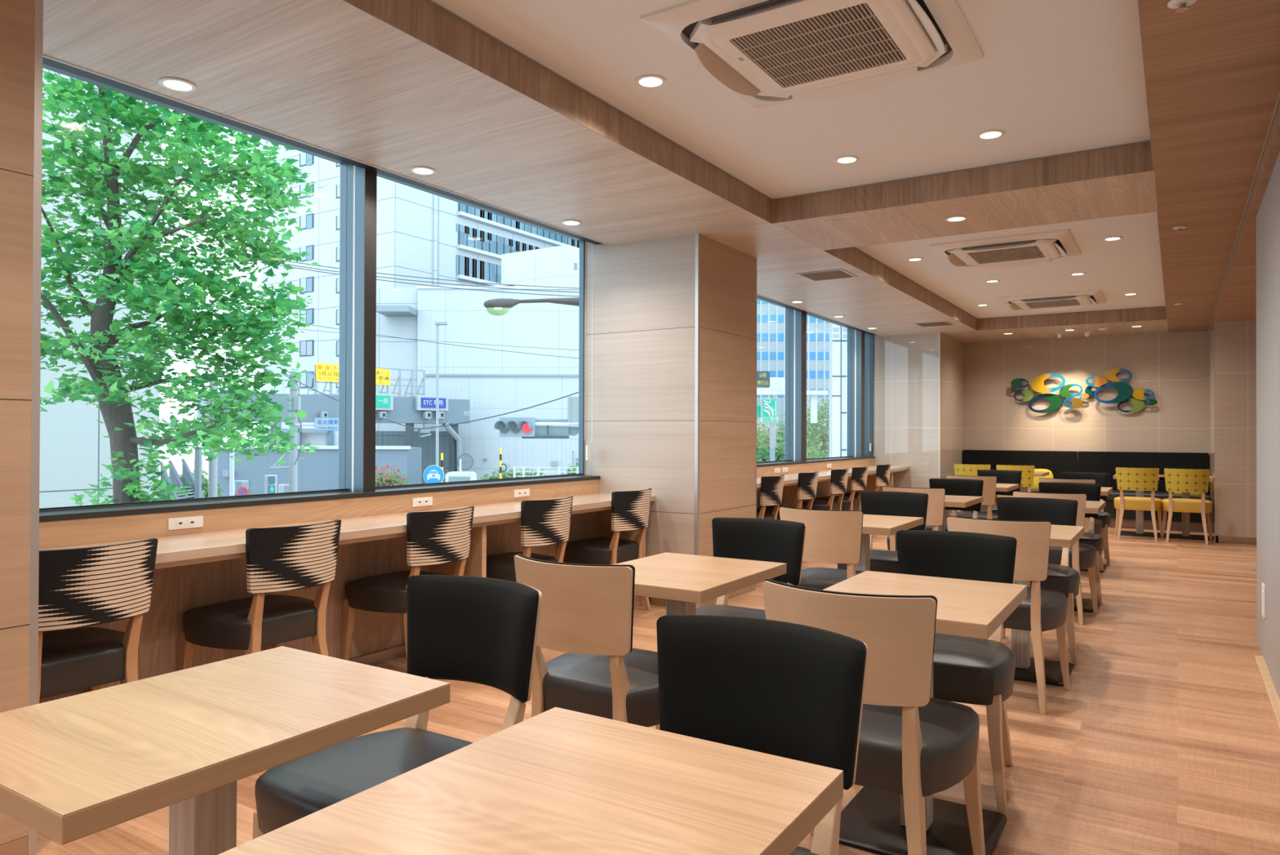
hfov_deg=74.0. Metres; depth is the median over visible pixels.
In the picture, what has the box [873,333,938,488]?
wall
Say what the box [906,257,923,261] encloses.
recessed light
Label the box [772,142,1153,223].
ceiling beam
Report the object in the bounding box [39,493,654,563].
countertop
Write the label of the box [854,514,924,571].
cafe table
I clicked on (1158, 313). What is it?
trim
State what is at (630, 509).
dining chair
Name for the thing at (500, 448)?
striped post
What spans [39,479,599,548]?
backsplash
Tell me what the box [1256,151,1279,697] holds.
wall
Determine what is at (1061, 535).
cafe table
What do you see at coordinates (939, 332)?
trim
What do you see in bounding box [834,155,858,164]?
recessed light
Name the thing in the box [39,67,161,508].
concrete building
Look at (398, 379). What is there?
truss
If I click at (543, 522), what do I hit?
dining chair
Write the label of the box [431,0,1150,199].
ceiling
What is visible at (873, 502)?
dining chair
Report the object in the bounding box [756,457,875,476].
backsplash
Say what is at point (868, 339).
trim
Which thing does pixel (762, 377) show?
led sign
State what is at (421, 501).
socket plate
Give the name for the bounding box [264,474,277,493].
pedestrian signal
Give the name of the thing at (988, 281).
recessed light
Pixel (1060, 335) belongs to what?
spotlight
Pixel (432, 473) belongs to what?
sign
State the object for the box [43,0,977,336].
ceiling
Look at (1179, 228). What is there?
sprinkler
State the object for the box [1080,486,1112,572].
cafe table
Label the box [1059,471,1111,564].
dining chair
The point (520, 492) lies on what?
socket plate
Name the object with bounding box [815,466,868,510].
dining chair
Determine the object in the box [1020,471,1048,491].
cafe table
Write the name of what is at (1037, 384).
wall sculpture
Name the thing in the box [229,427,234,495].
utility pole
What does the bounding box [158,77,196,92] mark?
recessed light
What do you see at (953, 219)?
recessed light
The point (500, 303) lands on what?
hood
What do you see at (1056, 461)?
banquette
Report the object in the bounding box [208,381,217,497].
utility pole
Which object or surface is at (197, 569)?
counter
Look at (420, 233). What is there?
building
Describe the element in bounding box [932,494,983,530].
cafe table
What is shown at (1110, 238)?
recessed light
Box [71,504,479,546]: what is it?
wall
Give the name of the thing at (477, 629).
dining chair
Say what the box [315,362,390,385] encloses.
banner
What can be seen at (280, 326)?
overhead cable
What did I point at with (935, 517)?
dining chair
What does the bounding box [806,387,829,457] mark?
tree
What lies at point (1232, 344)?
wall
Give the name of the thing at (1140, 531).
cafe table
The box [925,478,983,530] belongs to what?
dining chair
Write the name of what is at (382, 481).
shrub
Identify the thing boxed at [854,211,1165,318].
ceiling
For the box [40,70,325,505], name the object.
street tree
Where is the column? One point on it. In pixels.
(674, 406)
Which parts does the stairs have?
panel, handrail, panel, handrail, panel, handrail, post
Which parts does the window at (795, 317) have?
post, post, frame, sill, slot trim, post, post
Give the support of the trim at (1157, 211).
attached to the ceiling at (1212, 68)
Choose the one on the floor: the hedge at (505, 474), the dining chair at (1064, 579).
the dining chair at (1064, 579)
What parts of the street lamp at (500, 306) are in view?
lamp shade, arm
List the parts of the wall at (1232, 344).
panel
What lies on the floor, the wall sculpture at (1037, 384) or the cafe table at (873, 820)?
the cafe table at (873, 820)
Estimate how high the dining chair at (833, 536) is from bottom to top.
0.834 m
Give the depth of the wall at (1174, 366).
11.87 m
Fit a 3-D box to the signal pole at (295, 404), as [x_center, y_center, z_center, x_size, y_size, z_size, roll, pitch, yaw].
[-13.178,1.388,33.952,3.092,7.226,0.438,0,0,0]
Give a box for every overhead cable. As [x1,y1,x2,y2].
[235,256,579,293]
[251,255,579,288]
[252,260,579,296]
[273,318,578,358]
[280,326,578,350]
[294,379,578,428]
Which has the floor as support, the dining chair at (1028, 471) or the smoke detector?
the dining chair at (1028, 471)
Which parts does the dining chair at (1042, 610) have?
seat, leg, leg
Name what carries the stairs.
on the street
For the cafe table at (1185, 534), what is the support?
on the floor
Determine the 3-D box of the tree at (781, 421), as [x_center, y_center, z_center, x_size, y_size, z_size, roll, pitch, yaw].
[10.275,2.309,59.647,5.789,6.891,7.170,0,0,15]
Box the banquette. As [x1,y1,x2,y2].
[956,449,1210,532]
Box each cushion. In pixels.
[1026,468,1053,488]
[1173,491,1205,494]
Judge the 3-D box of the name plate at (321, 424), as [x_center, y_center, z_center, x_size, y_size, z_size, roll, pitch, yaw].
[-12.423,-0.130,33.788,1.071,0.524,0.067,0,0,0]
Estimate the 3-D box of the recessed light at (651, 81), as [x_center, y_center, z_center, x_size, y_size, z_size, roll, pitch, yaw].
[0.046,-1.496,3.676,0.132,0.008,0.132,0,0,32]
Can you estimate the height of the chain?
1.590 m
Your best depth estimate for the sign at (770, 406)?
41.99 m
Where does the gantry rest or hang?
on the street
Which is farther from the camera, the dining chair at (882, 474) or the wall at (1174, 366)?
the wall at (1174, 366)
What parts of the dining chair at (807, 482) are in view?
seat, leg, backrest, leg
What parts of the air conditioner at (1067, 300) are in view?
panel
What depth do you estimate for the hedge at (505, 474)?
49.70 m
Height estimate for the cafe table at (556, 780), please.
0.720 m
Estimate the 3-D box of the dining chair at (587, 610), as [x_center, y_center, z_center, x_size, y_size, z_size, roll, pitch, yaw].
[-0.104,0.811,2.693,0.501,0.834,0.571,0,0,32]
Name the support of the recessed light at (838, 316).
attached to the ceiling at (331, 75)
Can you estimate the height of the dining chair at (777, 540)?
0.834 m
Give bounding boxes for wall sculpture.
[1006,373,1088,413]
[1084,368,1157,413]
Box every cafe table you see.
[0,645,449,854]
[217,706,843,854]
[615,551,786,614]
[823,570,1026,854]
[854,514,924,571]
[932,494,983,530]
[979,483,1018,511]
[1011,524,1084,685]
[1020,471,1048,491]
[1073,500,1105,612]
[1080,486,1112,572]
[1113,474,1164,537]
[1159,474,1213,540]
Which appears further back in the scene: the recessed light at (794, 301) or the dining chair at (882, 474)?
the dining chair at (882, 474)
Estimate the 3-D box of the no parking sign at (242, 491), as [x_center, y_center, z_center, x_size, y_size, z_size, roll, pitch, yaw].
[-12.161,3.376,26.003,0.330,3.147,0.090,0,0,0]
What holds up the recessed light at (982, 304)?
in the ceiling at (1131, 264)
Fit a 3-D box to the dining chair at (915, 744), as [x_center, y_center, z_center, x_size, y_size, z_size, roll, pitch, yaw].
[0.604,0.810,2.245,0.501,0.834,0.571,0,0,32]
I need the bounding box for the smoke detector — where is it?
[1064,327,1073,329]
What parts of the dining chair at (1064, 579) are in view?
leg, seat, leg, leg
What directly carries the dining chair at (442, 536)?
on the floor
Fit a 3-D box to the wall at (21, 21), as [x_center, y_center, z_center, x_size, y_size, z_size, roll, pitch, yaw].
[-2.401,-0.212,2.303,0.990,2.860,0.962,0,0,32]
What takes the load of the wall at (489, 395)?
on the street
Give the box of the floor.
[33,521,1279,854]
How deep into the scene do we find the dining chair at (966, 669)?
3.02 m
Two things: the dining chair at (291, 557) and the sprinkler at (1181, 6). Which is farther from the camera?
the dining chair at (291, 557)
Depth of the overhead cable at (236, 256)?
44.99 m
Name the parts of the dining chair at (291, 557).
leg, seat, leg, leg, backrest, leg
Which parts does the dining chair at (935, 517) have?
seat, leg, leg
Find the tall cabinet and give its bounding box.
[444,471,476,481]
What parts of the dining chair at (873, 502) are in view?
seat, leg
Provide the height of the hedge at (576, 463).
3.474 m
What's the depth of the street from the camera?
117.54 m
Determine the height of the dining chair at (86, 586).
0.832 m
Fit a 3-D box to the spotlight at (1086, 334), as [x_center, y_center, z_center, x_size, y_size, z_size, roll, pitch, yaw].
[5.991,-1.246,11.367,0.100,0.067,0.100,0,0,32]
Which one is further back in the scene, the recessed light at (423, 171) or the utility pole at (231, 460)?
the utility pole at (231, 460)
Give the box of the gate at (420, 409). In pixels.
[196,392,470,471]
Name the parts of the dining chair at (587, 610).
leg, seat, leg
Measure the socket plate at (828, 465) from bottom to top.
0.048 m
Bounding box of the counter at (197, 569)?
[39,479,654,702]
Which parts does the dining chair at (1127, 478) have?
leg, leg, backrest, seat, leg, leg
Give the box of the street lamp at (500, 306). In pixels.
[483,297,579,315]
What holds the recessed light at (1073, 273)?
in the ceiling at (1131, 264)
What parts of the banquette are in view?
backrest, seat, backrest, seat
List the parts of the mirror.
post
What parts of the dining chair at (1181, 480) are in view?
leg, leg, backrest, seat, leg, leg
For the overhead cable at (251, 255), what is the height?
1.988 m
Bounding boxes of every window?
[39,54,612,522]
[756,293,882,466]
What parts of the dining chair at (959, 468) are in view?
backrest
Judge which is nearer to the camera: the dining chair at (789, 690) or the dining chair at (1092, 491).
the dining chair at (789, 690)
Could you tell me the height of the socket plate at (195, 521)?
0.048 m
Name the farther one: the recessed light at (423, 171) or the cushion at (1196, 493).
the cushion at (1196, 493)
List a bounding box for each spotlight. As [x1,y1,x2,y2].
[1055,333,1063,337]
[1083,332,1091,336]
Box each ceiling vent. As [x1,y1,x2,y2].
[795,268,857,281]
[913,320,954,327]
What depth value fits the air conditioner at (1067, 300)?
9.43 m
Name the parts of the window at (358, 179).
frame, sill, slot trim, post, post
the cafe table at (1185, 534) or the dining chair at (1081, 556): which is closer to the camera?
the dining chair at (1081, 556)
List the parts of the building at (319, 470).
pane, pane, pane, pane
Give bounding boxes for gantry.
[756,377,828,451]
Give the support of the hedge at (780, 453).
on the street
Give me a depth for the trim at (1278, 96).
4.58 m
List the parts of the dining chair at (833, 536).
seat, leg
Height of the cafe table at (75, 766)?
0.720 m
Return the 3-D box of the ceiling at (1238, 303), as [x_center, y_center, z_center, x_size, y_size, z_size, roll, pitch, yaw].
[2.954,-1.434,2.699,1.390,0.377,15.500,0,0,32]
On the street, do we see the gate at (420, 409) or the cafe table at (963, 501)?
the gate at (420, 409)
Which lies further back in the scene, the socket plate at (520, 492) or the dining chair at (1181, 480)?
the dining chair at (1181, 480)
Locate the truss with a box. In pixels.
[306,364,425,397]
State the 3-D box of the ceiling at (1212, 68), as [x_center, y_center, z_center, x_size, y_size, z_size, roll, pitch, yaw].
[1.568,-1.472,4.689,3.080,0.283,17.380,0,0,32]
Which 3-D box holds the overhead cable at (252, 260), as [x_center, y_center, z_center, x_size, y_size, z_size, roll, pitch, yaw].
[-9.805,-7.955,45.000,23.977,2.190,0.044,0,0,0]
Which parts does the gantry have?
post, post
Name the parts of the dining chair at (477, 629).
leg, seat, leg, leg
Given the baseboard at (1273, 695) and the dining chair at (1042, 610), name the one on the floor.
the dining chair at (1042, 610)
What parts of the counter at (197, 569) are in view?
under rail, divider panel, divider panel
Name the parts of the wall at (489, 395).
door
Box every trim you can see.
[426,0,1165,319]
[824,211,1153,250]
[864,333,873,456]
[938,332,940,478]
[977,306,1166,330]
[1137,0,1154,170]
[1156,211,1167,319]
[1208,90,1279,330]
[1213,99,1279,321]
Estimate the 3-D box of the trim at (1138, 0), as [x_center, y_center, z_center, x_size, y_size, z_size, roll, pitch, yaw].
[0.246,-1.437,0.582,0.004,0.150,9.025,0,0,32]
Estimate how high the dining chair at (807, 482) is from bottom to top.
0.832 m
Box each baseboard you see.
[1217,535,1256,544]
[1254,655,1279,730]
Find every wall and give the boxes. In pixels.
[0,0,43,854]
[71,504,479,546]
[424,373,578,479]
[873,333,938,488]
[939,333,964,522]
[964,330,1208,453]
[1208,316,1256,542]
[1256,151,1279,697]
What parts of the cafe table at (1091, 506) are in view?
plate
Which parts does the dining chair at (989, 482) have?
leg, seat, leg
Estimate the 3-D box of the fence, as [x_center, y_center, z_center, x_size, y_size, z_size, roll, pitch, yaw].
[-3.918,3.460,39.977,4.103,3.220,0.101,0,0,0]
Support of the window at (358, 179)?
in the wall at (478, 504)
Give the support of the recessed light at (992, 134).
in the ceiling at (1056, 77)
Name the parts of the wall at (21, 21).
kick plate, corner trim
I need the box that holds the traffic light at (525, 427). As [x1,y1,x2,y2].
[493,416,578,438]
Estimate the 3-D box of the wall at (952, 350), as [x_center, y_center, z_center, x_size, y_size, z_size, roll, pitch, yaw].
[4.414,0.018,12.121,0.100,2.577,1.555,0,0,32]
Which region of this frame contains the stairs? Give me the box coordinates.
[159,417,208,500]
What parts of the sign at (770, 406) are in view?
plate, post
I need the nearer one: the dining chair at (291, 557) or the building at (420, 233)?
the dining chair at (291, 557)
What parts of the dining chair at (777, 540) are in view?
leg, seat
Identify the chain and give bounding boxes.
[584,244,592,460]
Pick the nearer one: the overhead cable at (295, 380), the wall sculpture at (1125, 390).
the wall sculpture at (1125, 390)
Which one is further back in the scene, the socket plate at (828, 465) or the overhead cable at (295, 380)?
the overhead cable at (295, 380)
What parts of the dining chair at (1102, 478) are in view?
leg, seat, leg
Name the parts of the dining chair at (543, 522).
seat, leg, backrest, leg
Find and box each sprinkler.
[1167,0,1196,13]
[1172,226,1186,232]
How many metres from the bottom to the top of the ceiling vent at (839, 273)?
0.006 m
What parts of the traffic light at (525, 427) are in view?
arm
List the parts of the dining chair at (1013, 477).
seat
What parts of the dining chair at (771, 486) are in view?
leg, seat, backrest, leg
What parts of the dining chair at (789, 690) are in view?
seat, leg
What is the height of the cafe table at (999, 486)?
0.720 m
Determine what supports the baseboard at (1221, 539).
attached to the wall
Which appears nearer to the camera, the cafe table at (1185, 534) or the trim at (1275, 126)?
the trim at (1275, 126)
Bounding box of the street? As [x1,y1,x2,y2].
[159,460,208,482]
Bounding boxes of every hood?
[483,297,519,308]
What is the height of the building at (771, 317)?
60.000 m
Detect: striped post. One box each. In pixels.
[440,453,448,482]
[499,447,506,478]
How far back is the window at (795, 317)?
9.72 m
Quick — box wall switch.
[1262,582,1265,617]
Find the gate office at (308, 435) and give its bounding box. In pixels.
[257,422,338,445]
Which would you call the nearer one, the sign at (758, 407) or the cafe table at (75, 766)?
the cafe table at (75, 766)
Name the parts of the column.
panel, corner trim, kick plate, panel, corner trim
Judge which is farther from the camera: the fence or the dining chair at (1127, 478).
the fence
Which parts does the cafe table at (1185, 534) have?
plate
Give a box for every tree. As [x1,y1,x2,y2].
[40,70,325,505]
[756,413,829,454]
[756,417,784,454]
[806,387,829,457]
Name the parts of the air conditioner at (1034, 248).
panel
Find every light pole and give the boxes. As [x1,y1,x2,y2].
[435,321,448,466]
[571,448,575,470]
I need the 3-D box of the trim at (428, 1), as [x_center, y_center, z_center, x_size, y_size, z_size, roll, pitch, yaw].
[1.139,-1.490,3.984,2.132,0.007,15.730,0,0,32]
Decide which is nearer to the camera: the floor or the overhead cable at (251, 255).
the floor
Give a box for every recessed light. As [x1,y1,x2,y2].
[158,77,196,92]
[409,166,435,175]
[560,219,581,226]
[635,74,666,88]
[791,300,804,302]
[833,315,844,317]
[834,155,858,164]
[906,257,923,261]
[945,215,967,222]
[976,129,1004,139]
[976,303,988,306]
[985,280,999,282]
[1070,272,1085,275]
[1102,236,1122,240]
[1124,293,1137,295]
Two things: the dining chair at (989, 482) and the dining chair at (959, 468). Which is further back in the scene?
the dining chair at (959, 468)
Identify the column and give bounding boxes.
[583,233,756,607]
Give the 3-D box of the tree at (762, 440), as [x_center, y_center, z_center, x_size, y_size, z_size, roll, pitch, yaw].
[7.832,2.182,57.862,5.080,6.210,7.317,0,0,-23]
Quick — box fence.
[513,466,578,477]
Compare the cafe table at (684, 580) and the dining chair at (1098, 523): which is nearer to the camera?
the cafe table at (684, 580)
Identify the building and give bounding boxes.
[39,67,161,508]
[217,444,422,496]
[261,138,579,428]
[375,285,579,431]
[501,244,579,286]
[756,298,829,456]
[829,322,847,457]
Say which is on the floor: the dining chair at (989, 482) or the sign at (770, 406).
the dining chair at (989, 482)
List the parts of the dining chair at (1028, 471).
seat, backrest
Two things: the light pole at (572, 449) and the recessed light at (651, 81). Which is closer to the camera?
the recessed light at (651, 81)
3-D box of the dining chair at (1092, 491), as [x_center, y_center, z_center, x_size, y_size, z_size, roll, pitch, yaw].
[3.227,0.847,6.422,0.501,0.834,0.571,0,0,32]
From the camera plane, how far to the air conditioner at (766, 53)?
3.21 m
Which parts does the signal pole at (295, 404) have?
arm, arm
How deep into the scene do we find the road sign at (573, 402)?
25.58 m
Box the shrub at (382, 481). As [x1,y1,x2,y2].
[375,464,412,486]
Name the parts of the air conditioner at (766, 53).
panel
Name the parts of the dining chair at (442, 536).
leg, seat, leg, backrest, leg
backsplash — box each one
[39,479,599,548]
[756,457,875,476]
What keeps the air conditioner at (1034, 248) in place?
attached to the ceiling at (1131, 264)
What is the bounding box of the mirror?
[457,453,473,471]
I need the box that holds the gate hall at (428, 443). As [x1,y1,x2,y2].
[375,431,458,483]
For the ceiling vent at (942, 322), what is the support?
attached to the ceiling at (331, 75)
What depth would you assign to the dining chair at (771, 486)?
7.54 m
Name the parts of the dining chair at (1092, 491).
seat, leg, leg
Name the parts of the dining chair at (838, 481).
seat, leg, backrest, leg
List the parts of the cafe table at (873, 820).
plate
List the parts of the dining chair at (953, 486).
seat, leg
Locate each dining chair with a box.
[37,537,158,703]
[178,519,341,670]
[252,574,542,839]
[341,506,474,662]
[486,496,573,582]
[514,553,659,726]
[562,488,652,609]
[655,517,806,729]
[656,614,868,854]
[756,471,818,519]
[756,474,784,519]
[762,578,985,854]
[779,506,863,589]
[802,467,848,510]
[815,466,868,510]
[836,490,928,573]
[843,463,891,510]
[882,485,945,551]
[896,529,1017,815]
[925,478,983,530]
[946,474,998,519]
[946,515,1070,714]
[954,463,997,511]
[977,469,1022,512]
[995,464,1034,497]
[996,497,1079,664]
[1013,490,1097,624]
[1038,481,1103,603]
[1039,477,1103,570]
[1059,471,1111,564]
[1113,466,1163,541]
[1161,467,1213,544]
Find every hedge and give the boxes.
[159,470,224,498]
[480,464,544,479]
[561,461,578,474]
[756,440,829,462]
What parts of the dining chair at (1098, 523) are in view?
leg, seat, leg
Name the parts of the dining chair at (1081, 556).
seat, leg, leg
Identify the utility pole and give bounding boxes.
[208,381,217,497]
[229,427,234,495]
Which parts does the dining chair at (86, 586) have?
leg, seat, leg, backrest, leg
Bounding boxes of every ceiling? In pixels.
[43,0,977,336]
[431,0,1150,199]
[772,0,1279,342]
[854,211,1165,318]
[1215,128,1279,321]
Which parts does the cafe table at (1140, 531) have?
plate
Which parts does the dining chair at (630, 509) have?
seat, leg, backrest, leg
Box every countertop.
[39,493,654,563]
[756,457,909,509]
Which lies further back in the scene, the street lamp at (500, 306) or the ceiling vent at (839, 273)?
the street lamp at (500, 306)
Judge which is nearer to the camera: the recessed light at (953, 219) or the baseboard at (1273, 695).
the baseboard at (1273, 695)
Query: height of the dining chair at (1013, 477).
0.834 m
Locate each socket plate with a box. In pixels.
[168,515,203,529]
[412,496,432,506]
[514,488,529,497]
[773,467,780,472]
[782,466,788,471]
[826,463,831,467]
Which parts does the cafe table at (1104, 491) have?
plate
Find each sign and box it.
[237,486,248,495]
[422,464,444,483]
[567,396,578,422]
[756,371,769,387]
[756,405,760,417]
[761,398,778,461]
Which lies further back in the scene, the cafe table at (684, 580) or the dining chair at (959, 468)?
the dining chair at (959, 468)
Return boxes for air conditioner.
[640,0,983,108]
[928,229,1080,268]
[997,288,1106,311]
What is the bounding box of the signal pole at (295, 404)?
[270,371,314,492]
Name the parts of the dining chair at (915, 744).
leg, seat, leg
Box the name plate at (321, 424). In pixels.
[314,417,338,431]
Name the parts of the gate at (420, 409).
post, post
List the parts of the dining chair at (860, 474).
seat, leg, leg, backrest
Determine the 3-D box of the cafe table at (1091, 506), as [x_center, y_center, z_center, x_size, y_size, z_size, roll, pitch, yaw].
[3.014,0.901,6.091,0.530,0.720,0.685,0,0,32]
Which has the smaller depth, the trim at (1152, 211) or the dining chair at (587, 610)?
the dining chair at (587, 610)
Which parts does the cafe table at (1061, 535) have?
plate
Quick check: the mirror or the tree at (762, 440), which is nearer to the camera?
the mirror
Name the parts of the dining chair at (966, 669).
seat, leg, leg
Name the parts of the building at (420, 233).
pane, pane, pane, pane, pane, pane, pane, pane, pane, pane, pane, pane, pane, pane, pane, pane, pane, pane, pane, pane, pane, pane, sill, sill, sill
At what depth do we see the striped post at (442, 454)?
32.96 m
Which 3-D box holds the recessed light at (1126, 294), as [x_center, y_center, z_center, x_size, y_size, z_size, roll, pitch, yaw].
[5.313,-1.442,9.195,0.132,0.008,0.132,0,0,32]
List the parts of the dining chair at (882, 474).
seat, backrest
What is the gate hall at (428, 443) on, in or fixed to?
on the street
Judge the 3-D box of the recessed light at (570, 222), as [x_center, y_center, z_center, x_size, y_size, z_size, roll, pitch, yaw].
[-0.446,-1.327,5.512,0.132,0.008,0.132,0,0,32]

